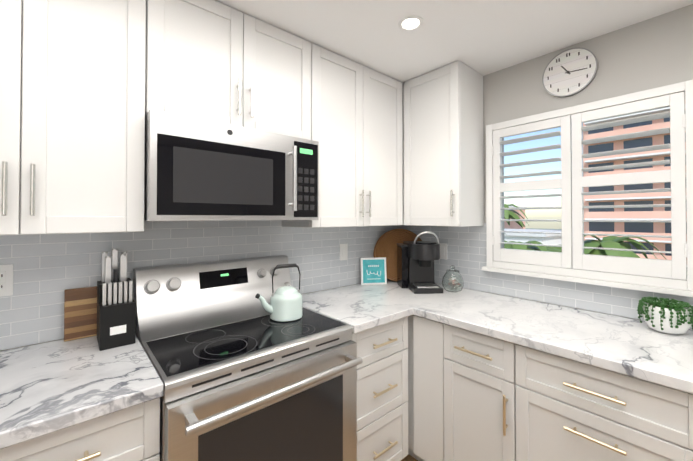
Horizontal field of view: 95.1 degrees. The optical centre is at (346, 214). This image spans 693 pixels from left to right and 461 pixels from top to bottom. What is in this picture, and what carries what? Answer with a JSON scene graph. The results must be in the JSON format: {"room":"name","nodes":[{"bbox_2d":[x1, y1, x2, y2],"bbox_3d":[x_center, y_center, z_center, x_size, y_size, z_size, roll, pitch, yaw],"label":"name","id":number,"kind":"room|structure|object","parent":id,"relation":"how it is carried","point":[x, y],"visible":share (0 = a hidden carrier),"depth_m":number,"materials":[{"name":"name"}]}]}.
{"room":"kitchen","nodes":[
{"label":"kitchen","id":0,"kind":"room"},
{"bbox_2d":[0,283,359,350],"bbox_3d":[-1.207,0.244,1.335,4.500,2.350,0.150,1,-1,-41],"label":"wall","id":1,"kind":"structure","parent":0,"point":[61,339],"depth_m":1.26,"materials":[{"name":"grey"}]},
{"bbox_2d":[0,0,145,234],"bbox_3d":[-1.100,-0.433,1.087,0.658,0.998,0.356,1,-1,-41],"label":"upper cabinet","id":2,"kind":"object","parent":1,"relation":"attached to","point":[72,116],"visible":1,"depth_m":1.06,"materials":[{"name":"white wood"}]},
{"bbox_2d":[0,220,396,349],"bbox_3d":[-0.778,0.064,1.606,3.200,0.884,0.008,1,-1,-41],"label":"tile backsplash","id":3,"kind":"structure","parent":1,"relation":"attached to","point":[49,270],"depth_m":1.48,"materials":[{"name":"grey tile"}]},
{"bbox_2d":[0,264,13,296],"bbox_3d":[-1.274,0.245,1.162,0.070,0.116,0.007,1,-1,-41],"label":"electrical outlet","id":4,"kind":"object","parent":3,"relation":"attached to","point":[6,280],"visible":1,"depth_m":1.17,"materials":[{"name":"white plastic"}]},
{"bbox_2d":[340,244,347,260],"bbox_3d":[-0.019,0.270,2.255,0.070,0.116,0.008,1,-1,-41],"label":"electrical outlet","id":5,"kind":"object","parent":3,"relation":"attached to","point":[343,251],"visible":1,"depth_m":2.25,"materials":[{"name":"white plastic"}]},
{"bbox_2d":[145,0,310,139],"bbox_3d":[-0.565,-0.652,1.556,0.754,0.548,0.356,1,-1,-41],"label":"upper cabinet","id":6,"kind":"object","parent":1,"relation":"attached to","point":[213,60],"visible":0.75,"depth_m":1.40,"materials":[{"name":"white wood"}]},
{"bbox_2d":[144,109,318,220],"bbox_3d":[-0.537,-0.174,1.518,0.752,0.406,0.437,1,-1,-41],"label":"over-the-range microwave","id":7,"kind":"object","parent":6,"relation":"attached to","point":[197,169],"visible":0.98,"depth_m":1.32,"materials":[{"name":"metal"}]},
{"bbox_2d":[282,43,402,227],"bbox_3d":[0.009,-0.422,2.054,0.764,0.998,0.356,1,-1,-41],"label":"upper cabinet","id":8,"kind":"object","parent":1,"relation":"attached to","point":[356,121],"visible":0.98,"depth_m":1.91,"materials":[{"name":"white wood"}]},
{"bbox_2d":[401,454,417,460],"bbox_3d":[0.090,1.452,-0.167,4.500,0.100,4.100,1,-1,-41],"label":"floor","id":9,"kind":"structure","parent":0,"point":[408,457],"depth_m":1.84,"materials":[{"name":"brown wood"}]},
{"bbox_2d":[0,397,159,460],"bbox_3d":[-0.927,0.978,1.023,0.462,0.876,0.656,1,-1,-41],"label":"base cabinet","id":10,"kind":"object","parent":9,"relation":"on","point":[132,433],"visible":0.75,"depth_m":0.87,"materials":[{"name":"white wood"}]},
{"bbox_2d":[134,255,362,460],"bbox_3d":[-0.429,0.831,1.382,0.752,1.178,0.732,1,-1,-41],"label":"range","id":11,"kind":"object","parent":9,"relation":"on","point":[243,376],"visible":0.96,"depth_m":1.25,"materials":[{"name":"metal"}]},
{"bbox_2d":[255,263,302,321],"bbox_3d":[-0.323,0.375,1.534,0.233,0.259,0.160,1,-1,-41],"label":"kettle","id":12,"kind":"object","parent":11,"relation":"on","point":[286,303],"visible":1,"depth_m":1.50,"materials":[{"name":"white metal"}]},
{"bbox_2d":[352,316,407,460],"bbox_3d":[-0.015,0.987,1.818,0.438,0.876,0.656,1,-1,-41],"label":"base cabinet","id":13,"kind":"object","parent":9,"relation":"on","point":[382,399],"visible":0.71,"depth_m":1.61,"materials":[{"name":"white wood"}]},
{"bbox_2d":[408,315,444,460],"bbox_3d":[0.458,0.990,2.122,0.625,0.876,0.816,1,-1,-41],"label":"base cabinet","id":14,"kind":"object","parent":9,"relation":"on","point":[426,357],"visible":0.23,"depth_m":1.69,"materials":[{"name":"white wood"}]},
{"bbox_2d":[302,278,692,393],"bbox_3d":[0.757,0.524,1.431,1.088,0.038,2.262,1,-1,-41],"label":"countertop","id":15,"kind":"structure","parent":14,"relation":"on","point":[635,348],"depth_m":1.47,"materials":[{"name":"stone"}]},
{"bbox_2d":[360,257,386,284],"bbox_3d":[0.198,0.417,2.317,0.190,0.196,0.038,0,-1,-9],"label":"sign","id":16,"kind":"object","parent":15,"relation":"on","point":[373,271],"visible":1,"depth_m":2.31,"materials":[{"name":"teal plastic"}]},
{"bbox_2d":[374,229,421,280],"bbox_3d":[0.410,0.312,2.430,0.404,0.398,0.110,0,-1,5],"label":"cutting board","id":17,"kind":"object","parent":15,"relation":"on","point":[386,244],"visible":0.54,"depth_m":2.45,"materials":[{"name":"brown wood"}]},
{"bbox_2d":[397,231,442,293],"bbox_3d":[0.498,0.312,2.180,0.237,0.400,0.322,0,-1,-3],"label":"coffee maker","id":18,"kind":"object","parent":15,"relation":"on","point":[415,268],"visible":1,"depth_m":2.18,"materials":[{"name":"black plastic"}]},
{"bbox_2d":[442,265,463,291],"bbox_3d":[0.707,0.425,2.106,0.140,0.172,0.140,1,-1,-41],"label":"shell jar","id":19,"kind":"object","parent":15,"relation":"on","point":[452,280],"visible":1,"depth_m":2.06,"materials":[{"name":"clear glass"}]},
{"bbox_2d":[637,296,692,334],"bbox_3d":[1.373,0.433,1.358,0.183,0.140,0.188,1,-1,-41],"label":"plant pot","id":20,"kind":"object","parent":15,"relation":"on","point":[667,316],"visible":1,"depth_m":1.32,"materials":[{"name":"white ceramic"}]},
{"bbox_2d":[444,324,516,460],"bbox_3d":[0.826,0.985,1.672,0.661,0.876,0.342,1,-1,-41],"label":"base cabinet","id":21,"kind":"object","parent":9,"relation":"on","point":[480,384],"visible":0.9,"depth_m":1.48,"materials":[{"name":"white wood"}]},
{"bbox_2d":[515,344,692,460],"bbox_3d":[1.120,0.981,1.335,0.661,0.876,0.548,1,-1,-41],"label":"base cabinet","id":22,"kind":"object","parent":9,"relation":"on","point":[567,409],"visible":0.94,"depth_m":1.15,"materials":[{"name":"white wood"}]},
{"bbox_3d":[-1.321,0.974,0.680,0.578,0.876,0.656,1,-1,-41],"label":"base cabinet","id":23,"kind":"object","parent":9,"relation":"on","visible":0},
{"bbox_2d":[0,336,163,448],"bbox_3d":[-1.146,0.518,0.838,1.042,0.038,0.655,1,-1,-41],"label":"countertop","id":24,"kind":"structure","parent":23,"relation":"on","point":[49,387],"depth_m":0.93,"materials":[{"name":"stone"}]},
{"bbox_2d":[64,286,96,341],"bbox_3d":[-1.059,0.403,1.315,0.170,0.201,0.045,1,-1,-41],"label":"cutting board","id":25,"kind":"object","parent":24,"relation":"on","point":[80,313],"visible":0.5,"depth_m":1.28,"materials":[{"name":"brown wood"}]},
{"bbox_2d":[97,248,135,350],"bbox_3d":[-0.921,0.322,1.265,0.110,0.360,0.181,1,-1,-41],"label":"knife block","id":26,"kind":"object","parent":24,"relation":"on","point":[116,314],"visible":1,"depth_m":1.22,"materials":[{"name":"black wood"}]},
{"bbox_2d":[215,0,692,83],"bbox_3d":[0.090,-0.998,-0.140,4.500,0.100,4.100,1,-1,-41],"label":"ceiling","id":27,"kind":"structure","parent":0,"point":[483,37],"depth_m":1.57,"materials":[{"name":"white paint"}]},
{"bbox_2d":[398,15,422,30],"bbox_3d":[0.312,-0.925,1.538,0.120,0.006,0.120,1,-1,-41],"label":"recessed light","id":28,"kind":"object","parent":27,"relation":"in","point":[411,23],"visible":1,"depth_m":1.53,"materials":[{"name":"white plastic"}]},
{"bbox_2d":[436,4,692,328],"bbox_3d":[1.730,0.243,1.275,0.150,2.350,3.800,1,-1,-41],"label":"wall","id":29,"kind":"structure","parent":0,"point":[654,52],"depth_m":1.61,"materials":[{"name":"grey paint"}]},
{"bbox_2d":[402,61,483,226],"bbox_3d":[0.533,-0.419,2.256,0.356,0.998,0.735,1,-1,-41],"label":"upper cabinet","id":30,"kind":"object","parent":29,"relation":"attached to","point":[442,148],"visible":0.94,"depth_m":2.01,"materials":[{"name":"white wood"}]},
{"bbox_2d":[397,223,692,328],"bbox_3d":[1.213,0.281,1.748,0.008,0.454,2.392,1,-1,-41],"label":"tile backsplash","id":31,"kind":"structure","parent":29,"relation":"attached to","point":[466,253],"depth_m":1.95,"materials":[{"name":"grey tile"}]},
{"bbox_2d":[439,243,446,259],"bbox_3d":[0.705,0.272,2.318,0.008,0.116,0.070,1,-1,-41],"label":"electrical outlet","id":32,"kind":"object","parent":31,"relation":"attached to","point":[443,250],"visible":0.92,"depth_m":2.31,"materials":[{"name":"white plastic"}]},
{"bbox_2d":[542,47,597,96],"bbox_3d":[1.220,-0.776,1.739,0.024,0.253,0.253,1,-1,-41],"label":"wall clock","id":33,"kind":"object","parent":29,"relation":"attached to","point":[569,72],"visible":1,"depth_m":1.73,"materials":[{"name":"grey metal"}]},
{"bbox_2d":[482,80,692,296],"bbox_3d":[1.239,-0.110,1.681,0.087,0.934,1.030,1,-1,-41],"label":"shutters","id":34,"kind":"object","parent":29,"relation":"attached to","point":[571,262],"visible":1,"depth_m":1.62,"materials":[{"name":"white wood"}]},
{"label":"outside","id":35,"kind":"structure","parent":0,"visible":0},
{"bbox_3d":[119.489,14.603,172.584,397.000,0.500,400.000,1,-1,-41],"label":"ground","id":36,"kind":"structure","parent":35,"visible":0},
{"bbox_2d":[504,206,524,228],"bbox_3d":[40.894,5.542,127.406,36.000,16.600,45.999,1,-1,-41],"label":"building","id":37,"kind":"structure","parent":36,"relation":"on","point":[513,225],"materials":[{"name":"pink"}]},
{"bbox_2d":[504,204,528,227],"bbox_3d":[16.570,5.832,34.629,6.235,13.927,6.154,1,-1,-41],"label":"palm tree","id":38,"kind":"object","parent":36,"relation":"on","point":[508,214],"visible":0.19,"depth_m":33.07,"materials":[{"name":"green plant"}]},
{"bbox_2d":[504,240,549,251],"bbox_3d":[14.945,7.449,27.230,6.234,10.530,6.638,1,-1,-41],"label":"palm tree","id":39,"kind":"object","parent":36,"relation":"on","point":[525,247],"visible":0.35,"depth_m":25.81,"materials":[{"name":"green plant"}]},
{"bbox_2d":[504,229,561,244],"bbox_3d":[28.347,8.120,63.382,19.000,10.000,26.001,1,-1,-41],"label":"building","id":40,"kind":"structure","parent":36,"relation":"on","point":[551,239],"materials":[{"name":"white"}]},
{"bbox_2d":[546,246,561,251],"bbox_3d":[20.827,7.770,30.573,7.013,9.963,6.447,1,-1,-41],"label":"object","id":41,"kind":"object","parent":36,"relation":"on","point":[553,249],"visible":0.06,"depth_m":30.93,"materials":[{"name":"green plant"}]},
{"bbox_2d":[584,235,666,259],"bbox_3d":[21.058,7.120,25.214,6.737,11.142,6.431,1,-1,-41],"label":"palm tree","id":42,"kind":"object","parent":36,"relation":"on","point":[612,242],"visible":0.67,"depth_m":24.32,"materials":[{"name":"green plant"}]},
{"bbox_2d":[583,107,686,259],"bbox_3d":[55.165,-16.907,54.503,29.600,59.850,18.050,1,-1,-41],"label":"tower","id":43,"kind":"structure","parent":36,"relation":"on","point":[651,228],"depth_m":47.45,"materials":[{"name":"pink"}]}
]}

